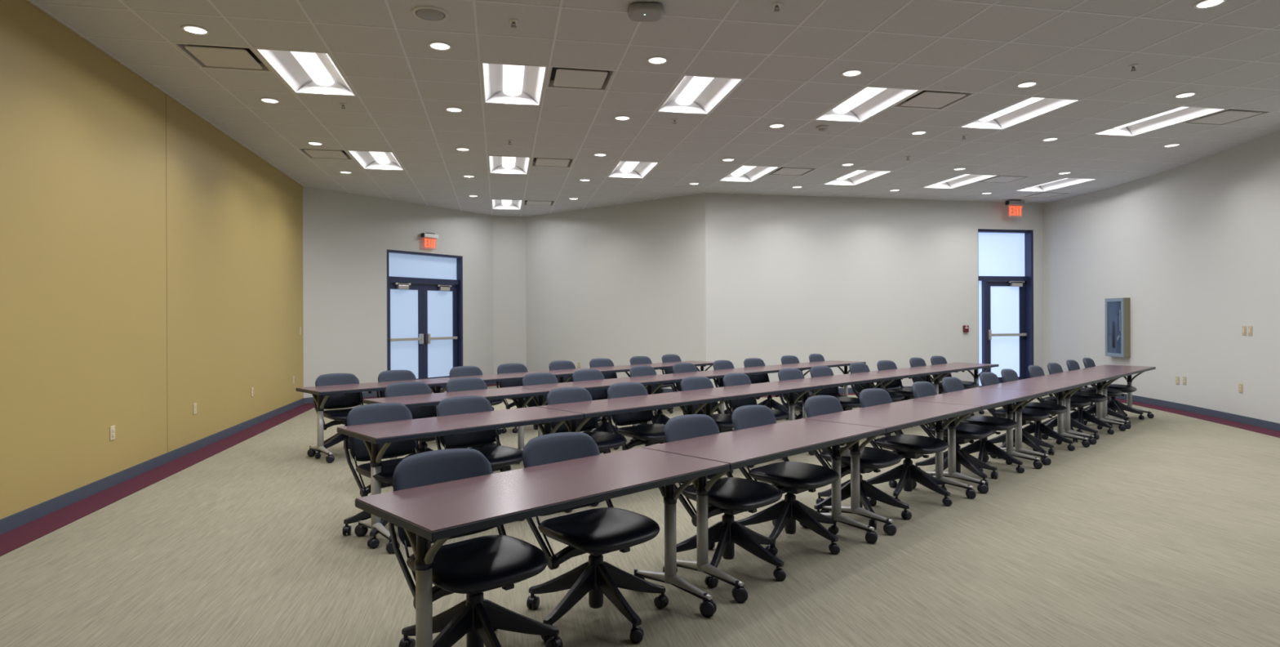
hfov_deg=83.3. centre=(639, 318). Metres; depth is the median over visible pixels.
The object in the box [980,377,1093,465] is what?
table
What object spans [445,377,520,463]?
swivel chair
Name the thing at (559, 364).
swivel chair
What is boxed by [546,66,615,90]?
ceiling vent
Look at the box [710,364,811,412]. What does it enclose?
table
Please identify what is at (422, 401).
table
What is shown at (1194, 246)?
wall
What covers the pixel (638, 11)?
smoke detector
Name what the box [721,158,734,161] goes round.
recessed light
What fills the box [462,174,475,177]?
recessed light
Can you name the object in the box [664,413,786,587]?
swivel chair
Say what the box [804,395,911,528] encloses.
swivel chair
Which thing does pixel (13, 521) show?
baseboard
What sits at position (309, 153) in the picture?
ceiling vent
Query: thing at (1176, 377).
wall outlet
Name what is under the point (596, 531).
swivel chair
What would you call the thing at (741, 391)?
table
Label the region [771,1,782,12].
sprinkler
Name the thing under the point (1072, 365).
swivel chair
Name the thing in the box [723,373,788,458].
swivel chair
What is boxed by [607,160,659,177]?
ceiling light
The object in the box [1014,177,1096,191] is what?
ceiling light
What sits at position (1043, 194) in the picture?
ceiling vent
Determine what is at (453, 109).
recessed light
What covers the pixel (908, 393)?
swivel chair
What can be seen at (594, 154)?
recessed light
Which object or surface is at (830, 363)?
table
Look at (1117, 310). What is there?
fire extinguisher cabinet
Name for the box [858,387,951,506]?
swivel chair
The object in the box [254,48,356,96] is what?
ceiling light
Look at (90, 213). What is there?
wall
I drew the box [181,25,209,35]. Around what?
recessed light
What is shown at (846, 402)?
swivel chair
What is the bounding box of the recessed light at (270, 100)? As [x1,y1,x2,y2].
[259,97,279,103]
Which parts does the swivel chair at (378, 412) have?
leg, support arm, leg, seat, backrest, support arm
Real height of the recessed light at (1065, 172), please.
0.147 m
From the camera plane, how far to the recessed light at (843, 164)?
10.59 m
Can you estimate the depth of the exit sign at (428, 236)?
14.10 m
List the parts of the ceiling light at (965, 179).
plate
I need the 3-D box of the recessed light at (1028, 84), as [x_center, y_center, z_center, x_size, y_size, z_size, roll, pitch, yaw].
[3.742,-2.331,6.957,0.188,0.147,0.188,0,0,-11]
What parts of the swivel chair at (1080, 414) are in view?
backrest, leg, leg, seat, leg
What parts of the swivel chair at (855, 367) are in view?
support arm, backrest, seat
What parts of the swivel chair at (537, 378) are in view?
support arm, backrest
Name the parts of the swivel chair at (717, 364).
backrest, leg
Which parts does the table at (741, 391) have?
leg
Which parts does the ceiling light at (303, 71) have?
plate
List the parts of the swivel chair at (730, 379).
support arm, backrest, seat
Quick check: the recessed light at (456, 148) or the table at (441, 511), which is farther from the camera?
the recessed light at (456, 148)
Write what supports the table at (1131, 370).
on the floor
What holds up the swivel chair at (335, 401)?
on the floor
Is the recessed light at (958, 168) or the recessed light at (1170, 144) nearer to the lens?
the recessed light at (1170, 144)
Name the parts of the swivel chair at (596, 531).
support arm, leg, backrest, leg, seat, support arm, leg, height lever, leg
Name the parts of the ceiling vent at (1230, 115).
plate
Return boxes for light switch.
[1242,325,1246,334]
[1248,325,1252,335]
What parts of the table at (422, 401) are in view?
leg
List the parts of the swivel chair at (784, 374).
support arm, backrest, seat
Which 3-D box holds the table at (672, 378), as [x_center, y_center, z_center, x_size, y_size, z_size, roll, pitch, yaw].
[0.570,1.051,8.848,1.560,0.710,0.622,0,0,-45]
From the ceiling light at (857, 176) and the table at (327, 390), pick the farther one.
the ceiling light at (857, 176)
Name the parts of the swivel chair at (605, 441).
backrest, support arm, seat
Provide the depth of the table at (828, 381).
8.05 m
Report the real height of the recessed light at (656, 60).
0.147 m
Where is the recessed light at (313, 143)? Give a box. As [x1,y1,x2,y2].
[306,141,323,145]
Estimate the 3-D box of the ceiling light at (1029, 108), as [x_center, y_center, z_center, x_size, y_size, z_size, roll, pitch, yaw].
[4.167,-2.344,7.970,0.582,0.165,1.191,0,0,-11]
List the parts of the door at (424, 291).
glass pane, transom pane, glass pane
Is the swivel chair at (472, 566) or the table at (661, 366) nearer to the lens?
the swivel chair at (472, 566)
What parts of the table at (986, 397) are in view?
leg, leg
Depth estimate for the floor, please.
4.17 m
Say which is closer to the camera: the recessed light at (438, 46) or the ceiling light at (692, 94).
the recessed light at (438, 46)
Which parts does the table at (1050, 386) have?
leg, leg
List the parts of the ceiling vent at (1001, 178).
plate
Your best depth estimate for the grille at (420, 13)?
5.27 m
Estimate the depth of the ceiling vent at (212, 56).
6.14 m
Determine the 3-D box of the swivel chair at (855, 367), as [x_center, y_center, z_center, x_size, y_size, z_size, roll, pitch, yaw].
[2.994,0.982,9.048,0.664,0.826,0.702,0,0,-43]
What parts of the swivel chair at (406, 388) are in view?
backrest, leg, leg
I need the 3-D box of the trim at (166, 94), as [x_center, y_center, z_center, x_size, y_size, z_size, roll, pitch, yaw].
[-4.695,-0.451,7.136,0.002,3.556,0.008,0,0,-11]
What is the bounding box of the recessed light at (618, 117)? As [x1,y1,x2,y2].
[613,115,631,120]
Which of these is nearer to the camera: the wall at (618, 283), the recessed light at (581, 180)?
the recessed light at (581, 180)
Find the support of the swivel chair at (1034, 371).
on the floor
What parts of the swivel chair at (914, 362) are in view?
backrest, seat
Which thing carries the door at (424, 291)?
in the wall at (347, 237)
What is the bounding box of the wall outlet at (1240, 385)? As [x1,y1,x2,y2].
[1238,383,1242,392]
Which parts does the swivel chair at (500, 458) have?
support arm, backrest, seat, height lever, support arm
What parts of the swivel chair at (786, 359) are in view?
backrest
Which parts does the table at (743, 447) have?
leg, leg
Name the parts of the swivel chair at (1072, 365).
backrest, leg, seat, leg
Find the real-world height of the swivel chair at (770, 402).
0.826 m
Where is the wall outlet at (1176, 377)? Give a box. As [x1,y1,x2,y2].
[1175,375,1178,383]
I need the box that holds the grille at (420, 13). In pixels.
[415,8,444,19]
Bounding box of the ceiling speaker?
[411,5,448,22]
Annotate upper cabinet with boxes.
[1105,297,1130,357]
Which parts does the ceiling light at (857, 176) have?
plate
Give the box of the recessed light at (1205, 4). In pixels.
[1193,0,1226,8]
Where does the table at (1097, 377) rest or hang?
on the floor
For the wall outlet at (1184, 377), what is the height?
0.118 m
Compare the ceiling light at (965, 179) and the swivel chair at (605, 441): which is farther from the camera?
the ceiling light at (965, 179)
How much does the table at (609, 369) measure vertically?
0.710 m
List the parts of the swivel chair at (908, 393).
backrest, support arm, seat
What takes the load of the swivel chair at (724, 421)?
on the floor
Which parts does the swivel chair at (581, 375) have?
backrest, leg, leg, leg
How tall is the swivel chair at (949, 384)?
0.826 m
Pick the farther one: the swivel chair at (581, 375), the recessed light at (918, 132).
the recessed light at (918, 132)
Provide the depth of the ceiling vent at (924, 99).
7.43 m
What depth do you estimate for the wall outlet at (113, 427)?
6.11 m
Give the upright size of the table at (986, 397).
0.710 m
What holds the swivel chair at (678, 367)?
on the floor
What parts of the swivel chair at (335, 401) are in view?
support arm, leg, leg, seat, backrest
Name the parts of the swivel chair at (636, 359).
backrest, seat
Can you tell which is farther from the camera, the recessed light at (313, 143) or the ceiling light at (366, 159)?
the ceiling light at (366, 159)
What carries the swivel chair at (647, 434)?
on the floor
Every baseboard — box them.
[0,390,380,534]
[484,381,978,393]
[1071,387,1279,431]
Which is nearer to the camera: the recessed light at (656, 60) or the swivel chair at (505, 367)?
the recessed light at (656, 60)
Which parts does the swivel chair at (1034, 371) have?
backrest, support arm, leg, leg, seat, leg, leg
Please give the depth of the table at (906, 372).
9.20 m
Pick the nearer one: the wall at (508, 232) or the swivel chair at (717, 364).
the swivel chair at (717, 364)
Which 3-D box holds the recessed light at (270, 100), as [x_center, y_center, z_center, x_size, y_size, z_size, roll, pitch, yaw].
[-3.787,-2.300,7.359,0.188,0.147,0.188,0,0,-11]
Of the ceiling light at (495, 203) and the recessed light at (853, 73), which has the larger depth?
the ceiling light at (495, 203)
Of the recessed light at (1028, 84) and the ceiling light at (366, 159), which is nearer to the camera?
the recessed light at (1028, 84)
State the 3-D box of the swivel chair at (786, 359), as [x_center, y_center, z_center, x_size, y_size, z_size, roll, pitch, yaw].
[2.522,0.984,10.922,0.681,0.826,0.715,0,0,-44]
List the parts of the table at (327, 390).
leg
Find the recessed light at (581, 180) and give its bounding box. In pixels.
[578,178,591,181]
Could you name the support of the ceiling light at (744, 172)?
attached to the ceiling
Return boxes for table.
[295,377,449,462]
[337,406,583,553]
[355,447,729,646]
[362,386,547,459]
[434,370,568,383]
[513,377,659,436]
[537,391,722,506]
[539,364,633,382]
[622,370,745,442]
[624,360,713,414]
[641,417,885,602]
[675,381,821,473]
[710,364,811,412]
[774,373,895,450]
[778,360,866,411]
[803,400,981,535]
[849,367,952,434]
[906,386,1046,493]
[911,362,999,419]
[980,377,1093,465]
[1031,370,1128,444]
[1072,364,1155,428]
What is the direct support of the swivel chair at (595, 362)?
on the floor
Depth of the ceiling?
6.94 m
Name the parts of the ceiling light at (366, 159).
plate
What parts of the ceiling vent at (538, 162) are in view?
plate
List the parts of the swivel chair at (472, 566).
support arm, leg, backrest, leg, seat, leg, height lever, support arm, leg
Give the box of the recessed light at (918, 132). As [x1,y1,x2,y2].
[911,130,927,134]
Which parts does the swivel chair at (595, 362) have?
backrest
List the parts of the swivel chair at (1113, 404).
backrest, leg, leg, seat, leg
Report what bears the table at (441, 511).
on the floor
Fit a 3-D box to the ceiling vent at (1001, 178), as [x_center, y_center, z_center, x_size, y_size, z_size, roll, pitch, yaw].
[5.922,-2.301,11.726,0.586,0.066,0.586,0,0,-11]
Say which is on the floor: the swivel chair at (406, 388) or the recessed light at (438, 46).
the swivel chair at (406, 388)
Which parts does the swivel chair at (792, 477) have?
backrest, leg, support arm, leg, seat, support arm, height lever, leg, leg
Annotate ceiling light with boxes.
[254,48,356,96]
[346,150,404,169]
[480,62,547,105]
[488,155,530,173]
[491,199,522,209]
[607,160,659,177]
[656,74,743,114]
[719,164,779,182]
[813,85,920,122]
[822,169,892,185]
[921,173,998,188]
[959,96,1080,129]
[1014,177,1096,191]
[1093,105,1226,136]
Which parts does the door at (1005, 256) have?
sidelight pane, transom pane, glass pane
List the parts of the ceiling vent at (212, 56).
plate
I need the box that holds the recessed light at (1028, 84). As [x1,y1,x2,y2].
[1016,81,1037,88]
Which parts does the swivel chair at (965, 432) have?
backrest, leg, support arm, leg, seat, leg, leg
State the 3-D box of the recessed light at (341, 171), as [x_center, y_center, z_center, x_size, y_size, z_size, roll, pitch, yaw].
[-4.484,-2.297,10.950,0.188,0.147,0.188,0,0,-11]
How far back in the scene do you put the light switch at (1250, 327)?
9.27 m
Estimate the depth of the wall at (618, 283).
14.18 m
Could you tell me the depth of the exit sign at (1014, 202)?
13.78 m
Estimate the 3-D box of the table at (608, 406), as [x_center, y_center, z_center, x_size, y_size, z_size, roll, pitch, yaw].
[-0.046,1.053,6.067,1.560,0.710,0.622,0,0,-43]
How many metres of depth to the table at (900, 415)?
5.12 m
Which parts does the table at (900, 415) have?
leg, leg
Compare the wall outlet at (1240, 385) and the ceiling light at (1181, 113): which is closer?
the ceiling light at (1181, 113)
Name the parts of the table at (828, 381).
leg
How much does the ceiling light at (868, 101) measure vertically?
0.165 m
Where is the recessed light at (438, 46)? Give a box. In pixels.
[428,41,452,50]
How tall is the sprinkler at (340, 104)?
0.048 m
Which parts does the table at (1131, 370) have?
leg, leg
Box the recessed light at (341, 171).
[338,170,351,173]
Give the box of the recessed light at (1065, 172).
[1057,171,1071,174]
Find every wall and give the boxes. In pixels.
[0,0,303,519]
[302,186,493,397]
[493,215,526,373]
[525,192,706,388]
[705,192,1044,387]
[1043,130,1279,422]
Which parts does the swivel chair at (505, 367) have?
support arm, backrest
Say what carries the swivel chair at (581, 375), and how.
on the floor
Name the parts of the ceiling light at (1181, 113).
plate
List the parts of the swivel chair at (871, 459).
backrest, support arm, leg, leg, seat, leg, height lever, leg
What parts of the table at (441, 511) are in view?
leg, leg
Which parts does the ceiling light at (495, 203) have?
plate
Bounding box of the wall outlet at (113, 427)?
[110,425,115,439]
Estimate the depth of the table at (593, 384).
7.59 m
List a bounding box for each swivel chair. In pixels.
[313,373,363,458]
[342,402,419,548]
[376,369,440,447]
[384,381,441,457]
[388,448,563,646]
[435,395,524,520]
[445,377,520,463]
[448,365,506,432]
[496,363,544,432]
[522,372,558,430]
[522,431,668,643]
[546,386,626,453]
[548,360,601,421]
[572,368,634,449]
[589,358,617,419]
[607,382,666,449]
[629,364,673,425]
[630,355,673,413]
[662,354,685,408]
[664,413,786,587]
[672,362,697,408]
[680,376,754,467]
[712,360,734,413]
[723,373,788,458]
[731,404,839,554]
[743,357,789,419]
[777,368,844,445]
[780,355,814,413]
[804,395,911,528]
[808,353,845,396]
[809,365,861,410]
[848,362,904,431]
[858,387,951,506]
[876,360,931,426]
[909,357,962,417]
[911,381,998,485]
[930,355,984,415]
[942,376,1024,472]
[979,371,1054,459]
[1000,368,1075,451]
[1027,364,1099,441]
[1047,362,1114,434]
[1066,359,1130,425]
[1082,357,1144,420]
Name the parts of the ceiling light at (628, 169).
plate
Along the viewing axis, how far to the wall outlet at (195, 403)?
7.77 m
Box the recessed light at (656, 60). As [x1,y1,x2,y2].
[646,56,668,64]
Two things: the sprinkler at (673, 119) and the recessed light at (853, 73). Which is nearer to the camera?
the recessed light at (853, 73)
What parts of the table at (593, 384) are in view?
leg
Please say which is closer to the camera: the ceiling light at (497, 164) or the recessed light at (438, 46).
the recessed light at (438, 46)
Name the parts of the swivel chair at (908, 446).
backrest, leg, support arm, leg, support arm, seat, leg, leg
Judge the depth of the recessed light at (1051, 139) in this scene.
9.13 m
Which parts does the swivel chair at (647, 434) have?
support arm, backrest, seat, support arm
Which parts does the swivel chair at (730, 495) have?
backrest, support arm, leg, leg, seat, support arm, height lever, leg, leg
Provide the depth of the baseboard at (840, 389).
13.44 m
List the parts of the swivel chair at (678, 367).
support arm, backrest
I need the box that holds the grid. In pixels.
[29,0,1279,216]
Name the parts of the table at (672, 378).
leg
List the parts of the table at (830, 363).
leg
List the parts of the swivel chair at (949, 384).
backrest, leg, leg, seat, leg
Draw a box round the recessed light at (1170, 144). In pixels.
[1163,143,1180,146]
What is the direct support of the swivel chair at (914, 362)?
on the floor
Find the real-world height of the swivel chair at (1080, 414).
0.826 m
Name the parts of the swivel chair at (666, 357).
support arm, backrest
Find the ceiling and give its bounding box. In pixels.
[26,0,1279,216]
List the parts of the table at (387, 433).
leg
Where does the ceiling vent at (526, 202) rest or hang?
in the ceiling
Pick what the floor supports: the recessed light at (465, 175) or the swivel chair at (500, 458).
the swivel chair at (500, 458)
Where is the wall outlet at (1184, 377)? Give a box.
[1182,376,1186,384]
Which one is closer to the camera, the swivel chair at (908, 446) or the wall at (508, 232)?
the swivel chair at (908, 446)
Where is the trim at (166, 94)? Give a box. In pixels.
[165,93,168,452]
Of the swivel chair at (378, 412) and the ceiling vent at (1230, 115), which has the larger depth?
the ceiling vent at (1230, 115)
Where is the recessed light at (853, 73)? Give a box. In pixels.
[841,69,862,76]
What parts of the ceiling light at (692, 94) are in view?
plate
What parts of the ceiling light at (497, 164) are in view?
plate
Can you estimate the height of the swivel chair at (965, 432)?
0.826 m
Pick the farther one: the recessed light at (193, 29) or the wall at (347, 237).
the wall at (347, 237)
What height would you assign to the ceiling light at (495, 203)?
0.165 m
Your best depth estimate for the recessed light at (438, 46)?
5.94 m
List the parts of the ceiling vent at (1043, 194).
plate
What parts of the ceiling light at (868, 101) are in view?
plate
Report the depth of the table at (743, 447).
4.01 m
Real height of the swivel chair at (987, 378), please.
0.826 m
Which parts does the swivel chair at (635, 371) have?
backrest, leg, leg, leg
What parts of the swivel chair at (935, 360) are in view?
backrest, seat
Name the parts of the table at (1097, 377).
leg, leg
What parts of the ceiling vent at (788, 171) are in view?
plate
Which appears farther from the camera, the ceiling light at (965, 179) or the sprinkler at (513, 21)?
the ceiling light at (965, 179)
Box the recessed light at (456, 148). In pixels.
[455,147,470,151]
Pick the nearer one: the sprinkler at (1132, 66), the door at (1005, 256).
the sprinkler at (1132, 66)
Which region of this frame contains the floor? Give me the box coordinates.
[0,383,1279,646]
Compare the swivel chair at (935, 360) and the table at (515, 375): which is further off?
the swivel chair at (935, 360)
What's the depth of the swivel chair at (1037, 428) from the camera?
7.77 m
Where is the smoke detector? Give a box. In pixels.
[816,124,829,131]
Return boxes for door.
[386,248,462,389]
[977,229,1033,386]
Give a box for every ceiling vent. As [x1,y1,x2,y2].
[172,42,272,71]
[298,148,352,159]
[523,200,555,205]
[531,157,574,167]
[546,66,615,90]
[767,166,817,175]
[892,89,974,109]
[976,174,1030,182]
[1020,191,1070,198]
[1180,108,1272,125]
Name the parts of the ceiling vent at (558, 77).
plate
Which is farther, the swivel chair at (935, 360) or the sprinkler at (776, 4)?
the swivel chair at (935, 360)
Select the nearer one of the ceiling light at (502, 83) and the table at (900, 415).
the table at (900, 415)
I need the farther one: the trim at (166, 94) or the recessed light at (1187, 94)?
the recessed light at (1187, 94)
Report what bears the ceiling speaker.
attached to the ceiling
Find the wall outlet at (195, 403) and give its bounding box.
[193,402,196,413]
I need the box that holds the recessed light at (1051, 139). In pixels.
[1041,137,1058,141]
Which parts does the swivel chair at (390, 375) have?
backrest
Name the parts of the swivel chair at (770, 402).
backrest, leg, leg, leg, leg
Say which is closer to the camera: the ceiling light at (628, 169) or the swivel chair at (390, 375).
the swivel chair at (390, 375)
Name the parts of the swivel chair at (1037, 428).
backrest, leg, leg, seat, leg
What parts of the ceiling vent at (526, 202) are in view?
plate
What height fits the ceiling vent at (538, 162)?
0.066 m
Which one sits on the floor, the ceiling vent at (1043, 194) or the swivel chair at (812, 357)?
the swivel chair at (812, 357)
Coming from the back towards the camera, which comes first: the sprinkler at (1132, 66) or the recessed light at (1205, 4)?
the sprinkler at (1132, 66)
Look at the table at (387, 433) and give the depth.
4.69 m
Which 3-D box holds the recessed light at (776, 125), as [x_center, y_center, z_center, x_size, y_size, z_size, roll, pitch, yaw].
[1.599,-2.322,8.404,0.188,0.147,0.188,0,0,-11]
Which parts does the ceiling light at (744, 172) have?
plate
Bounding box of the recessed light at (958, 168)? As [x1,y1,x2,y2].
[952,167,966,170]
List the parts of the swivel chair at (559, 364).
backrest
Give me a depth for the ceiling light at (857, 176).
11.80 m
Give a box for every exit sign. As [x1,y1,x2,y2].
[421,232,438,248]
[1004,199,1024,215]
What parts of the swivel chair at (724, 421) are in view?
backrest, seat, support arm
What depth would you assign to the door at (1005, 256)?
14.25 m
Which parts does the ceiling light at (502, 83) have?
plate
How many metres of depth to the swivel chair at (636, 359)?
11.09 m
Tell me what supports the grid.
attached to the ceiling
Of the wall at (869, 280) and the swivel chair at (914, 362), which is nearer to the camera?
the swivel chair at (914, 362)
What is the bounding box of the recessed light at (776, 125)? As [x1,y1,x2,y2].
[768,123,785,128]
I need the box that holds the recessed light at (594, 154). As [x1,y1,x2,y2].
[593,153,607,156]
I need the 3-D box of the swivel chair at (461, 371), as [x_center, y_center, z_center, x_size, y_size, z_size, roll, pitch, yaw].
[-1.951,1.003,8.725,0.715,0.826,0.681,0,0,45]
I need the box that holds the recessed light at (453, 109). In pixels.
[444,106,462,112]
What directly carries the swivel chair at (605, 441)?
on the floor
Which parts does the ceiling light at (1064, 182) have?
plate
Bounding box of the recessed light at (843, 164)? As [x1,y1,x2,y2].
[841,163,853,165]
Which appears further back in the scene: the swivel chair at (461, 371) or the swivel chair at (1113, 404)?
the swivel chair at (1113, 404)
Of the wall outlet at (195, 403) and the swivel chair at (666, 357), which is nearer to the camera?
the wall outlet at (195, 403)
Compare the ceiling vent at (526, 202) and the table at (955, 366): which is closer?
the table at (955, 366)
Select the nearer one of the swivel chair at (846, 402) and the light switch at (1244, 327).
the swivel chair at (846, 402)
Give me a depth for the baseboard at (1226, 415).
10.13 m
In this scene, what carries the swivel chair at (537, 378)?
on the floor
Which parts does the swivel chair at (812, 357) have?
backrest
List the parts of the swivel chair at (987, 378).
backrest, support arm, leg, leg, seat, leg, leg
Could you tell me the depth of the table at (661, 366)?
11.07 m
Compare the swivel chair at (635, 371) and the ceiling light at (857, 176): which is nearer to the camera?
the swivel chair at (635, 371)
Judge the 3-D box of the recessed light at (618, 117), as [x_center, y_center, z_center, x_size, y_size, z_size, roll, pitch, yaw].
[-0.197,-2.315,8.056,0.188,0.147,0.188,0,0,-11]
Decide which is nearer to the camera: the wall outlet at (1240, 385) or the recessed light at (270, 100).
the recessed light at (270, 100)
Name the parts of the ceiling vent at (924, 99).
plate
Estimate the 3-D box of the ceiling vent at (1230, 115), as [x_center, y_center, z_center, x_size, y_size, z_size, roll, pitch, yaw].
[6.619,-2.304,8.135,0.586,0.066,0.586,0,0,-11]
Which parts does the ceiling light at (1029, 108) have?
plate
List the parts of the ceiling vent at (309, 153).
plate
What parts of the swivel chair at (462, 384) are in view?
backrest, leg, leg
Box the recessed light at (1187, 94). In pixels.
[1173,92,1196,97]
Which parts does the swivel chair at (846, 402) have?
backrest, seat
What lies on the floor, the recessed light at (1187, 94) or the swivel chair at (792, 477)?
the swivel chair at (792, 477)
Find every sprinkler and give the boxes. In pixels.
[339,102,346,108]
[508,18,518,27]
[671,118,677,124]
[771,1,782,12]
[1128,63,1137,71]
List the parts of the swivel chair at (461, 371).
backrest, seat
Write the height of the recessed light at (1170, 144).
0.147 m

